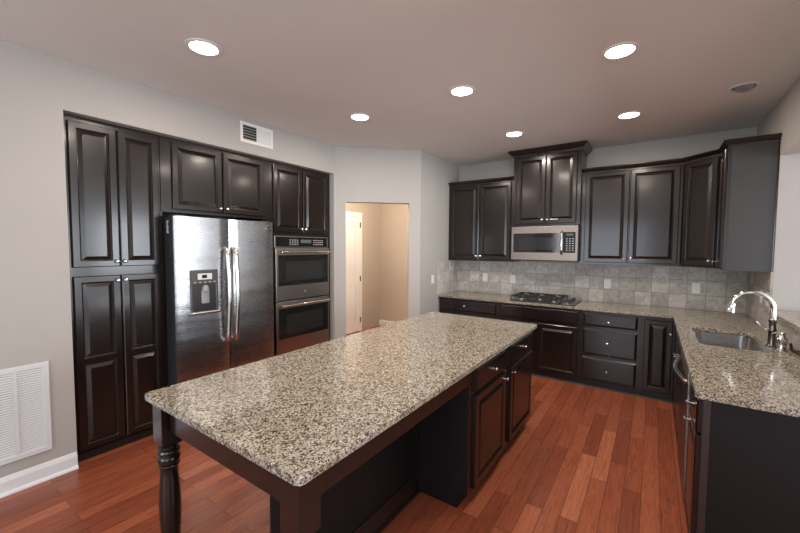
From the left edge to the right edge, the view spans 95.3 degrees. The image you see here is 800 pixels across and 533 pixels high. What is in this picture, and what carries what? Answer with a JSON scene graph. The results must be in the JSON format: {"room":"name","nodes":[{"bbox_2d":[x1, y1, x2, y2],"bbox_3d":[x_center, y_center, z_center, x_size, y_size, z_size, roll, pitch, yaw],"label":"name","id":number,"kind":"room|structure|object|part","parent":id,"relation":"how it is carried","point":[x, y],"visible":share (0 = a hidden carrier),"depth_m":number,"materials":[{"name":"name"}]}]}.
{"room":"kitchen","nodes":[
{"label":"kitchen","id":0,"kind":"room"},
{"bbox_2d":[0,39,335,477],"bbox_3d":[-2.921,0.051,1.794,0.150,2.851,7.128,2,4,35],"label":"wall","id":1,"kind":"structure","parent":0,"point":[36,87],"depth_m":2.47,"materials":[{"name":"paint"}]},
{"bbox_2d":[0,361,52,465],"bbox_3d":[-2.555,0.957,2.236,0.012,0.610,0.610,2,4,35],"label":"air vent","id":2,"kind":"object","parent":1,"relation":"in","point":[25,404],"visible":1,"depth_m":2.38,"materials":[{"name":"white metal"}]},
{"bbox_2d":[0,451,78,497],"bbox_3d":[-3.602,1.471,0.753,0.016,0.115,4.532,2,4,35],"label":"baseboard","id":3,"kind":"structure","parent":1,"relation":"attached to","point":[26,476],"depth_m":2.44,"materials":[{"name":"white wood"}]},
{"bbox_2d":[240,120,272,148],"bbox_3d":[-1.447,-1.328,3.699,0.006,0.196,0.370,2,4,35],"label":"air vent","id":4,"kind":"object","parent":1,"relation":"in","point":[249,133],"visible":1,"depth_m":3.69,"materials":[{"name":"white plastic"}]},
{"bbox_2d":[0,325,686,532],"bbox_3d":[0.800,1.585,1.152,11.200,0.100,10.200,2,4,35],"label":"floor","id":5,"kind":"structure","parent":0,"point":[585,459],"depth_m":2.41,"materials":[{"name":"brown wood"}]},
{"bbox_2d":[63,113,164,461],"bbox_3d":[-2.417,0.162,3.007,0.653,2.508,0.610,2,4,35],"label":"pantry cabinet","id":6,"kind":"object","parent":5,"relation":"on","point":[113,176],"visible":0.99,"depth_m":2.81,"materials":[{"name":"brown wood"}]},
{"bbox_3d":[-2.257,-0.516,2.696,0.022,1.040,0.283,2,4,35],"label":"door","id":7,"kind":"part","parent":6,"relation":"part of","materials":[{"name":"brown wood"}]},
{"bbox_3d":[-2.265,0.714,2.760,0.022,1.290,0.283,2,4,35],"label":"door","id":8,"kind":"part","parent":6,"relation":"part of","materials":[{"name":"brown wood"}]},
{"bbox_3d":[-2.092,-0.527,2.933,0.022,1.040,0.275,2,4,35],"label":"door","id":9,"kind":"part","parent":6,"relation":"part of","materials":[{"name":"brown wood"}]},
{"bbox_3d":[-2.100,0.702,2.998,0.022,1.290,0.275,2,4,35],"label":"door","id":10,"kind":"part","parent":6,"relation":"part of","materials":[{"name":"brown wood"}]},
{"bbox_2d":[158,135,268,386],"bbox_3d":[-1.942,0.130,3.689,0.653,2.508,1.048,2,4,35],"label":"tall cabinet","id":11,"kind":"object","parent":5,"relation":"on","point":[196,180],"visible":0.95,"depth_m":3.38,"materials":[{"name":"brown wood"}]},
{"bbox_3d":[-2.263,0.464,3.296,0.598,1.876,0.012,2,4,35],"label":"panel","id":12,"kind":"part","parent":11,"relation":"part of","materials":[{"name":"brown wood"}]},
{"bbox_3d":[-1.826,-0.788,3.302,0.022,0.573,0.438,2,4,35],"label":"door","id":13,"kind":"part","parent":11,"relation":"part of","materials":[{"name":"brown wood"}]},
{"bbox_3d":[-1.567,-0.806,3.673,0.022,0.573,0.440,2,4,35],"label":"door","id":14,"kind":"part","parent":11,"relation":"part of","materials":[{"name":"brown wood"}]},
{"bbox_2d":[162,214,273,386],"bbox_3d":[-1.823,0.457,3.563,0.797,1.828,0.949,2,4,35],"label":"refrigerator","id":15,"kind":"object","parent":5,"relation":"on","point":[218,273],"visible":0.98,"depth_m":3.26,"materials":[{"name":"grey metal"}]},
{"bbox_3d":[-1.742,0.443,3.213,0.084,1.735,0.465,2,4,35],"label":"freezer door","id":16,"kind":"part","parent":15,"relation":"part of","materials":[{"name":"silver metal"}]},
{"bbox_3d":[-1.702,0.207,3.178,0.012,0.359,0.238,2,4,35],"label":"dispenser panel","id":17,"kind":"part","parent":15,"relation":"part of","materials":[{"name":"grey plastic"}]},
{"bbox_3d":[-1.559,0.261,3.314,0.095,0.884,0.042,2,4,35],"label":"handle","id":18,"kind":"part","parent":15,"relation":"part of","materials":[{"name":"silver metal"}]},
{"bbox_3d":[-1.515,0.258,3.378,0.095,0.884,0.042,2,4,35],"label":"handle","id":19,"kind":"part","parent":15,"relation":"part of","materials":[{"name":"silver metal"}]},
{"bbox_3d":[-1.470,0.424,3.605,0.084,1.735,0.474,2,4,35],"label":"door","id":20,"kind":"part","parent":15,"relation":"part of","materials":[{"name":"silver metal"}]},
{"bbox_2d":[268,160,329,340],"bbox_3d":[-1.386,0.091,4.490,0.653,2.508,0.900,2,4,35],"label":"tall cabinet","id":21,"kind":"object","parent":5,"relation":"on","point":[298,198],"visible":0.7,"depth_m":4.23,"materials":[{"name":"brown wood"}]},
{"bbox_3d":[-1.261,-0.751,4.118,0.022,0.726,0.394,2,4,35],"label":"door","id":22,"kind":"part","parent":21,"relation":"part of","materials":[{"name":"brown wood"}]},
{"bbox_2d":[273,235,329,355],"bbox_3d":[-1.343,0.305,4.470,0.660,1.353,0.824,2,4,35],"label":"wall oven","id":23,"kind":"object","parent":21,"relation":"in","point":[301,299],"visible":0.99,"depth_m":4.26,"materials":[{"name":"silver metal"}]},
{"bbox_3d":[-1.151,-0.287,4.308,0.021,0.130,0.796,2,4,35],"label":"control panel","id":24,"kind":"part","parent":23,"relation":"part of","materials":[{"name":"black glass"}]},
{"bbox_3d":[-1.160,0.973,4.375,0.017,0.026,0.796,2,4,35],"label":"vent trim","id":25,"kind":"part","parent":23,"relation":"part of","materials":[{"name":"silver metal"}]},
{"bbox_3d":[-1.141,-0.287,4.302,0.003,0.110,0.760,2,4,35],"label":"control glass","id":26,"kind":"part","parent":23,"relation":"part of","materials":[{"name":"black glass"}]},
{"bbox_3d":[-1.029,-0.767,4.452,0.022,0.726,0.397,2,4,35],"label":"door","id":27,"kind":"part","parent":21,"relation":"part of","materials":[{"name":"brown wood"}]},
{"bbox_2d":[152,332,531,532],"bbox_3d":[0.030,1.019,2.471,1.062,0.884,2.608,2,4,35],"label":"kitchen island","id":28,"kind":"object","parent":5,"relation":"on","point":[443,449],"visible":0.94,"depth_m":2.12,"materials":[{"name":"brown wood"}]},
{"bbox_3d":[-1.082,1.051,1.716,0.097,0.883,0.097,2,4,35],"label":"leg","id":29,"kind":"part","parent":28,"relation":"part of","materials":[{"name":"brown wood"}]},
{"bbox_3d":[-0.322,1.083,1.188,0.097,0.883,0.097,2,4,35],"label":"leg","id":30,"kind":"part","parent":28,"relation":"part of","materials":[{"name":"brown wood"}]},
{"bbox_2d":[145,312,536,486],"bbox_3d":[0.024,0.561,2.455,1.074,0.030,2.659,2,4,35],"label":"island countertop","id":31,"kind":"structure","parent":28,"relation":"on","point":[295,415],"depth_m":1.72,"materials":[{"name":"stone"}]},
{"bbox_3d":[-0.207,1.045,1.932,0.014,0.884,1.102,2,4,35],"label":"panel","id":32,"kind":"part","parent":28,"relation":"part of","materials":[{"name":"black wood"}]},
{"bbox_3d":[-0.200,1.427,1.939,0.017,0.120,1.092,2,4,35],"label":"molding","id":33,"kind":"part","parent":28,"relation":"part of","materials":[{"name":"brown wood"}]},
{"bbox_3d":[0.233,1.029,2.292,0.295,0.884,0.008,2,4,35],"label":"panel","id":34,"kind":"part","parent":28,"relation":"part of","materials":[{"name":"black wood"}]},
{"bbox_3d":[0.379,0.987,2.188,0.061,0.786,0.008,2,4,35],"label":"panel","id":35,"kind":"part","parent":28,"relation":"part of","materials":[{"name":"black wood"}]},
{"bbox_3d":[0.604,1.066,2.443,0.022,0.580,0.535,2,4,35],"label":"door","id":36,"kind":"part","parent":28,"relation":"part of","materials":[{"name":"brown wood"}]},
{"bbox_3d":[0.606,0.678,2.422,0.022,0.147,0.535,2,4,35],"label":"drawer","id":37,"kind":"part","parent":28,"relation":"part of","materials":[{"name":"brown wood"}]},
{"bbox_3d":[0.989,1.039,2.997,0.022,0.580,0.577,2,4,35],"label":"door","id":38,"kind":"part","parent":28,"relation":"part of","materials":[{"name":"brown wood"}]},
{"bbox_3d":[0.992,0.651,2.977,0.022,0.147,0.577,2,4,35],"label":"drawer","id":39,"kind":"part","parent":28,"relation":"part of","materials":[{"name":"brown wood"}]},
{"bbox_2d":[440,297,497,318],"bbox_3d":[1.081,0.880,5.264,0.863,0.883,0.649,2,4,35],"label":"base cabinet","id":40,"kind":"object","parent":5,"relation":"on","point":[475,308],"visible":0.3,"depth_m":4.99,"materials":[{"name":"brown wood"}]},
{"bbox_3d":[0.746,0.937,5.155,0.407,0.585,0.022,2,4,35],"label":"door","id":41,"kind":"part","parent":40,"relation":"part of","materials":[{"name":"brown wood"}]},
{"bbox_3d":[1.087,0.952,4.919,0.407,0.585,0.022,2,4,35],"label":"door","id":42,"kind":"part","parent":40,"relation":"part of","materials":[{"name":"brown wood"}]},
{"bbox_2d":[439,291,799,417],"bbox_3d":[1.413,0.512,3.558,3.328,0.030,3.042,2,4,35],"label":"countertop","id":43,"kind":"structure","parent":40,"relation":"on","point":[769,381],"depth_m":2.24,"materials":[{"name":"stone"}]},
{"bbox_2d":[510,292,581,305],"bbox_3d":[1.869,0.405,4.691,0.770,0.069,0.500,2,4,35],"label":"cooktop","id":44,"kind":"object","parent":43,"relation":"in","point":[529,297],"visible":1,"depth_m":4.63,"materials":[{"name":"black metal"}]},
{"bbox_3d":[1.869,0.434,4.693,0.770,0.011,0.500,2,4,35],"label":"glass","id":45,"kind":"part","parent":44,"relation":"part of","materials":[{"name":"black glass"}]},
{"bbox_2d":[693,331,768,351],"bbox_3d":[2.492,0.673,2.787,0.409,0.194,0.729,2,4,35],"label":"sink","id":46,"kind":"object","parent":43,"relation":"in","point":[708,338],"visible":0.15,"depth_m":3.04,"materials":[{"name":"silver metal"}]},
{"bbox_2d":[725,290,776,347],"bbox_3d":[2.495,0.360,2.596,0.285,0.386,0.060,2,4,35],"label":"faucet","id":47,"kind":"object","parent":43,"relation":"on","point":[730,308],"visible":0.96,"depth_m":2.54,"materials":[{"name":"silver metal"}]},
{"bbox_2d":[772,331,787,351],"bbox_3d":[2.545,0.496,2.446,0.084,0.131,0.063,2,4,35],"label":"soap dispenser","id":48,"kind":"object","parent":43,"relation":"on","point":[781,340],"visible":1,"depth_m":2.43,"materials":[{"name":"silver metal"}]},
{"bbox_2d":[789,343,799,354],"bbox_3d":[2.571,0.543,2.359,0.036,0.044,0.245,2,3,29],"label":"cord","id":49,"kind":"object","parent":43,"relation":"on","point":[790,344],"visible":1,"depth_m":2.39,"materials":[{"name":"black plastic"}]},
{"bbox_2d":[498,302,580,384],"bbox_3d":[1.841,0.912,4.737,0.984,0.883,0.649,2,4,35],"label":"base cabinet","id":50,"kind":"object","parent":5,"relation":"on","point":[555,348],"visible":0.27,"depth_m":4.39,"materials":[{"name":"brown wood"}]},
{"bbox_3d":[1.484,0.974,4.644,0.461,0.580,0.022,2,4,35],"label":"door","id":51,"kind":"part","parent":50,"relation":"part of","materials":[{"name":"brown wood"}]},
{"bbox_3d":[1.679,0.578,4.489,0.930,0.150,0.022,2,4,35],"label":"drawer","id":52,"kind":"part","parent":50,"relation":"part of","materials":[{"name":"brown wood"}]},
{"bbox_3d":[1.873,0.991,4.374,0.452,0.580,0.022,2,4,35],"label":"door","id":53,"kind":"part","parent":50,"relation":"part of","materials":[{"name":"brown wood"}]},
{"bbox_2d":[579,310,641,395],"bbox_3d":[2.483,0.939,4.292,0.579,0.883,0.649,2,4,35],"label":"base cabinet","id":54,"kind":"object","parent":5,"relation":"on","point":[610,343],"visible":1,"depth_m":4.04,"materials":[{"name":"brown wood"}]},
{"bbox_3d":[2.318,1.169,4.073,0.526,0.260,0.022,2,4,35],"label":"drawer","id":55,"kind":"part","parent":54,"relation":"part of","materials":[{"name":"brown wood"}]},
{"bbox_3d":[2.320,0.860,4.057,0.526,0.300,0.022,2,4,35],"label":"drawer","id":56,"kind":"part","parent":54,"relation":"part of","materials":[{"name":"brown wood"}]},
{"bbox_3d":[2.322,0.605,4.044,0.526,0.150,0.022,2,4,35],"label":"drawer","id":57,"kind":"part","parent":54,"relation":"part of","materials":[{"name":"brown wood"}]},
{"bbox_2d":[638,316,674,402],"bbox_3d":[2.841,0.955,4.044,0.290,0.883,0.649,2,4,35],"label":"base cabinet","id":58,"kind":"object","parent":5,"relation":"on","point":[657,345],"visible":0.98,"depth_m":3.81,"materials":[{"name":"brown wood"}]},
{"bbox_2d":[672,330,681,446],"bbox_3d":[2.643,1.006,3.028,0.633,0.883,1.294,2,4,35],"label":"base cabinet","id":59,"kind":"object","parent":5,"relation":"on","point":[678,350],"visible":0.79,"depth_m":3.00,"materials":[{"name":"brown wood"}]},
{"bbox_3d":[2.447,0.965,3.225,0.022,0.753,0.430,2,4,35],"label":"door","id":60,"kind":"part","parent":59,"relation":"part of","materials":[{"name":"brown wood"}]},
{"bbox_3d":[2.192,0.982,2.858,0.022,0.753,0.435,2,4,35],"label":"door","id":61,"kind":"part","parent":59,"relation":"part of","materials":[{"name":"brown wood"}]},
{"bbox_2d":[672,351,689,500],"bbox_3d":[2.063,1.036,2.243,0.649,0.858,0.617,2,4,35],"label":"dishwasher","id":62,"kind":"object","parent":5,"relation":"on","point":[684,376],"visible":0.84,"depth_m":2.31,"materials":[{"name":"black metal"}]},
{"bbox_3d":[1.827,0.664,2.390,0.068,0.026,0.603,2,4,35],"label":"handle","id":63,"kind":"part","parent":62,"relation":"part of","materials":[{"name":"silver metal"}]},
{"bbox_3d":[1.859,0.991,2.381,0.027,0.772,0.613,2,4,35],"label":"door panel","id":64,"kind":"part","parent":62,"relation":"part of","materials":[{"name":"black plastic"}]},
{"bbox_2d":[683,380,799,532],"bbox_3d":[1.785,1.066,1.781,0.649,0.883,0.457,2,4,35],"label":"base cabinet","id":65,"kind":"object","parent":5,"relation":"on","point":[742,468],"visible":0.91,"depth_m":1.66,"materials":[{"name":"brown wood"}]},
{"bbox_3d":[1.558,1.105,1.952,0.022,0.595,0.415,2,4,35],"label":"door","id":66,"kind":"part","parent":65,"relation":"part of","materials":[{"name":"brown wood"}]},
{"bbox_3d":[1.561,0.715,1.931,0.022,0.157,0.415,2,4,35],"label":"drawer","id":67,"kind":"part","parent":65,"relation":"part of","materials":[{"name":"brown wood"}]},
{"bbox_2d":[346,203,379,329],"bbox_3d":[-1.165,-0.179,6.396,0.117,2.851,2.500,2,4,35],"label":"wall","id":68,"kind":"structure","parent":0,"point":[370,212],"depth_m":7.14,"materials":[{"name":"paint"}]},
{"bbox_2d":[346,211,361,333],"bbox_3d":[-1.003,0.127,6.511,0.040,2.230,1.000,2,4,35],"label":"door","id":69,"kind":"structure","parent":68,"relation":"in","point":[353,224],"depth_m":6.72,"materials":[{"name":"white wood"}]},
{"bbox_3d":[-0.996,-0.267,6.487,0.010,0.920,0.580,2,4,35],"label":"raised panel","id":70,"kind":"part","parent":69,"relation":"part of","materials":[{"name":"white wood"}]},
{"bbox_3d":[-1.002,0.701,6.538,0.010,0.620,0.580,2,4,35],"label":"raised panel","id":71,"kind":"part","parent":69,"relation":"part of","materials":[{"name":"white wood"}]},
{"bbox_2d":[335,147,420,338],"bbox_3d":[-0.288,-0.090,4.805,1.100,2.851,0.125,0,3,-7],"label":"wall","id":72,"kind":"structure","parent":0,"point":[362,175],"depth_m":4.70,"materials":[{"name":"paint"}]},
{"bbox_2d":[380,204,407,321],"bbox_3d":[0.363,-0.197,6.929,2.019,2.851,0.120,2,4,35],"label":"wall","id":73,"kind":"structure","parent":0,"point":[393,217],"depth_m":7.20,"materials":[{"name":"paint"}]},
{"bbox_2d":[379,320,393,325],"bbox_3d":[0.355,1.173,6.917,1.882,0.115,0.016,2,4,35],"label":"baseboard","id":74,"kind":"structure","parent":73,"relation":"attached to","point":[381,322],"depth_m":7.37,"materials":[{"name":"white wood"}]},
{"bbox_2d":[0,0,799,165],"bbox_3d":[0.818,-1.362,0.998,11.200,0.100,10.200,2,4,35],"label":"ceiling","id":75,"kind":"structure","parent":0,"point":[535,68],"depth_m":2.47,"materials":[{"name":"paint"}]},
{"bbox_2d":[184,38,222,56],"bbox_3d":[-1.250,-1.390,2.325,0.216,0.008,0.216,2,4,35],"label":"recessed light","id":76,"kind":"object","parent":75,"relation":"in","point":[202,47],"visible":1,"depth_m":2.31,"materials":[{"name":"white plastic"}]},
{"bbox_2d":[349,113,370,120],"bbox_3d":[-0.389,-1.448,3.546,0.216,0.008,0.216,2,4,35],"label":"recessed light","id":77,"kind":"object","parent":75,"relation":"in","point":[355,116],"visible":1,"depth_m":3.54,"materials":[{"name":"white plastic"}]},
{"bbox_2d":[448,85,475,96],"bbox_3d":[0.500,-1.411,2.943,0.216,0.008,0.216,2,4,35],"label":"recessed light","id":78,"kind":"object","parent":75,"relation":"in","point":[461,90],"visible":1,"depth_m":2.93,"materials":[{"name":"white plastic"}]},
{"bbox_2d":[504,131,523,136],"bbox_3d":[1.264,-1.464,4.044,0.216,0.008,0.216,2,4,35],"label":"recessed light","id":79,"kind":"object","parent":75,"relation":"in","point":[512,133],"visible":1,"depth_m":4.04,"materials":[{"name":"white plastic"}]},
{"bbox_2d":[601,42,639,59],"bbox_3d":[1.406,-1.374,2.334,0.216,0.008,0.216,2,4,35],"label":"recessed light","id":80,"kind":"object","parent":75,"relation":"in","point":[622,50],"visible":1,"depth_m":2.32,"materials":[{"name":"white plastic"}]},
{"bbox_2d":[616,111,642,118],"bbox_3d":[2.164,-1.427,3.448,0.216,0.008,0.216,2,4,35],"label":"recessed light","id":81,"kind":"object","parent":75,"relation":"in","point":[630,114],"visible":1,"depth_m":3.44,"materials":[{"name":"white plastic"}]},
{"bbox_2d":[727,81,761,92],"bbox_3d":[2.675,-1.397,2.839,0.200,0.066,0.200,2,4,35],"label":"light","id":82,"kind":"object","parent":75,"relation":"attached to","point":[747,86],"visible":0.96,"depth_m":2.82,"materials":[{"name":"white metal"}]},
{"bbox_2d":[420,150,458,314],"bbox_3d":[0.540,-0.112,5.312,0.120,2.851,1.137,2,4,35],"label":"wall","id":83,"kind":"structure","parent":0,"point":[436,173],"depth_m":5.07,"materials":[{"name":"paint"}]},
{"bbox_2d":[437,260,457,294],"bbox_3d":[0.731,0.146,5.486,0.012,0.488,0.655,2,4,35],"label":"tiled wall","id":84,"kind":"structure","parent":83,"relation":"attached to","point":[447,269],"depth_m":5.45,"materials":[{"name":"tile"}]},
{"bbox_2d":[459,127,756,385],"bbox_3d":[2.400,-0.072,4.787,3.775,2.851,0.120,2,4,35],"label":"wall","id":85,"kind":"structure","parent":0,"point":[679,147],"depth_m":4.33,"materials":[{"name":"paint"}]},
{"bbox_2d":[449,180,519,261],"bbox_3d":[1.208,-0.629,5.282,0.968,1.088,0.382,2,4,35],"label":"upper cabinet","id":86,"kind":"object","parent":85,"relation":"attached to","point":[480,215],"visible":1,"depth_m":5.14,"materials":[{"name":"brown wood"}]},
{"bbox_3d":[0.934,-0.634,5.291,0.440,1.050,0.022,2,4,35],"label":"door","id":87,"kind":"part","parent":86,"relation":"part of","materials":[{"name":"brown wood"}]},
{"bbox_2d":[448,176,513,186],"bbox_3d":[1.121,-1.192,5.123,0.968,0.050,0.040,2,4,35],"label":"crown molding","id":88,"kind":"structure","parent":86,"relation":"attached to","point":[509,178],"depth_m":5.10,"materials":[{"name":"brown wood"}]},
{"bbox_3d":[1.305,-0.618,5.033,0.448,1.050,0.022,2,4,35],"label":"door","id":89,"kind":"part","parent":86,"relation":"part of","materials":[{"name":"brown wood"}]},
{"bbox_2d":[513,149,586,226],"bbox_3d":[1.926,-0.970,4.727,0.804,0.887,0.447,2,4,35],"label":"upper cabinet","id":90,"kind":"object","parent":85,"relation":"attached to","point":[547,187],"visible":0.99,"depth_m":4.55,"materials":[{"name":"brown wood"}]},
{"bbox_3d":[1.675,-0.972,4.680,0.361,0.849,0.022,2,4,35],"label":"door","id":91,"kind":"part","parent":90,"relation":"part of","materials":[{"name":"brown wood"}]},
{"bbox_2d":[511,225,580,261],"bbox_3d":[1.900,-0.294,4.729,0.798,0.439,0.498,2,4,35],"label":"microwave","id":92,"kind":"object","parent":90,"relation":"attached to","point":[529,243],"visible":1,"depth_m":4.54,"materials":[{"name":"silver metal"}]},
{"bbox_3d":[1.714,-0.299,4.622,0.558,0.243,0.004,2,4,35],"label":"door glass","id":93,"kind":"part","parent":92,"relation":"part of","materials":[{"name":"black glass"}]},
{"bbox_3d":[1.957,-0.290,4.424,0.031,0.296,0.062,2,4,35],"label":"handle","id":94,"kind":"part","parent":92,"relation":"part of","materials":[{"name":"silver metal"}]},
{"bbox_2d":[508,140,592,157],"bbox_3d":[1.925,-1.454,4.697,0.934,0.081,0.459,2,4,35],"label":"crown molding","id":95,"kind":"structure","parent":90,"relation":"attached to","point":[584,145],"depth_m":4.50,"materials":[{"name":"brown wood"}]},
{"bbox_3d":[1.975,-0.959,4.472,0.353,0.849,0.022,2,4,35],"label":"door","id":96,"kind":"part","parent":90,"relation":"part of","materials":[{"name":"brown wood"}]},
{"bbox_2d":[458,260,747,312],"bbox_3d":[2.287,0.177,4.797,3.331,0.518,0.012,2,4,35],"label":"tiled wall","id":97,"kind":"structure","parent":85,"relation":"attached to","point":[662,286],"depth_m":4.53,"materials":[{"name":"tile"}]},
{"bbox_2d":[483,273,487,280],"bbox_3d":[1.279,0.163,5.485,0.074,0.120,0.008,2,4,35],"label":"outlet","id":98,"kind":"object","parent":97,"relation":"attached to","point":[485,275],"visible":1,"depth_m":5.48,"materials":[{"name":"white plastic"}]},
{"bbox_2d":[510,275,514,283],"bbox_3d":[1.620,0.184,5.249,0.074,0.120,0.008,2,4,35],"label":"outlet","id":99,"kind":"object","parent":97,"relation":"attached to","point":[512,277],"visible":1,"depth_m":5.25,"materials":[{"name":"white plastic"}]},
{"bbox_2d":[604,279,610,287],"bbox_3d":[2.597,0.214,4.570,0.074,0.120,0.008,2,4,35],"label":"outlet","id":100,"kind":"object","parent":97,"relation":"attached to","point":[607,282],"visible":1,"depth_m":4.57,"materials":[{"name":"white plastic"}]},
{"bbox_2d":[692,283,700,293],"bbox_3d":[3.309,0.241,4.077,0.074,0.120,0.008,2,4,35],"label":"outlet","id":101,"kind":"object","parent":97,"relation":"attached to","point":[695,286],"visible":1,"depth_m":4.07,"materials":[{"name":"white plastic"}]},
{"bbox_2d":[579,163,683,265],"bbox_3d":[2.672,-0.567,4.267,0.970,1.088,0.382,2,4,35],"label":"upper cabinet","id":102,"kind":"object","parent":85,"relation":"attached to","point":[633,216],"visible":1,"depth_m":4.11,"materials":[{"name":"brown wood"}]},
{"bbox_3d":[2.410,-0.572,4.267,0.446,1.050,0.022,2,4,35],"label":"door","id":103,"kind":"part","parent":102,"relation":"part of","materials":[{"name":"brown wood"}]},
{"bbox_3d":[2.783,-0.556,4.008,0.448,1.050,0.022,2,4,35],"label":"door","id":104,"kind":"part","parent":102,"relation":"part of","materials":[{"name":"brown wood"}]},
{"bbox_2d":[679,154,721,268],"bbox_3d":[3.251,-0.535,3.725,0.596,1.088,0.610,2,4,35],"label":"upper cabinet","id":105,"kind":"object","parent":85,"relation":"attached to","point":[701,178],"visible":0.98,"depth_m":3.66,"materials":[{"name":"brown wood"}]},
{"bbox_2d":[582,133,781,172],"bbox_3d":[2.779,-1.110,3.756,0.466,0.050,1.690,-1,3,-29],"label":"crown molding","id":106,"kind":"structure","parent":105,"relation":"on","point":[725,144],"depth_m":3.69,"materials":[{"name":"brown wood"}]},
{"bbox_2d":[749,77,799,350],"bbox_3d":[2.784,0.057,2.350,0.240,2.851,3.450,2,4,35],"label":"wall","id":107,"kind":"structure","parent":0,"point":[784,118],"depth_m":2.99,"materials":[{"name":"paint"}]},
{"bbox_2d":[711,140,780,271],"bbox_3d":[3.077,-0.510,3.276,0.371,1.092,0.326,2,4,35],"label":"upper cabinet","id":108,"kind":"object","parent":107,"relation":"attached to","point":[749,173],"visible":1,"depth_m":3.14,"materials":[{"name":"brown wood"}]},
{"bbox_3d":[2.960,-0.520,3.358,0.022,1.050,0.264,2,4,35],"label":"door","id":109,"kind":"part","parent":108,"relation":"part of","materials":[{"name":"brown wood"}]},
{"bbox_2d":[745,271,799,350],"bbox_3d":[2.793,0.310,2.600,0.012,0.488,3.050,2,4,35],"label":"tiled wall","id":110,"kind":"structure","parent":107,"relation":"attached to","point":[757,281],"depth_m":3.27,"materials":[{"name":"tile"}]},
{"bbox_2d":[764,308,799,331],"bbox_3d":[2.615,0.418,2.116,0.345,0.031,2.144,2,4,35],"label":"bar ledge","id":111,"kind":"object","parent":107,"relation":"attached to","point":[791,318],"visible":1,"depth_m":2.71,"materials":[{"name":"stone"}]}
]}

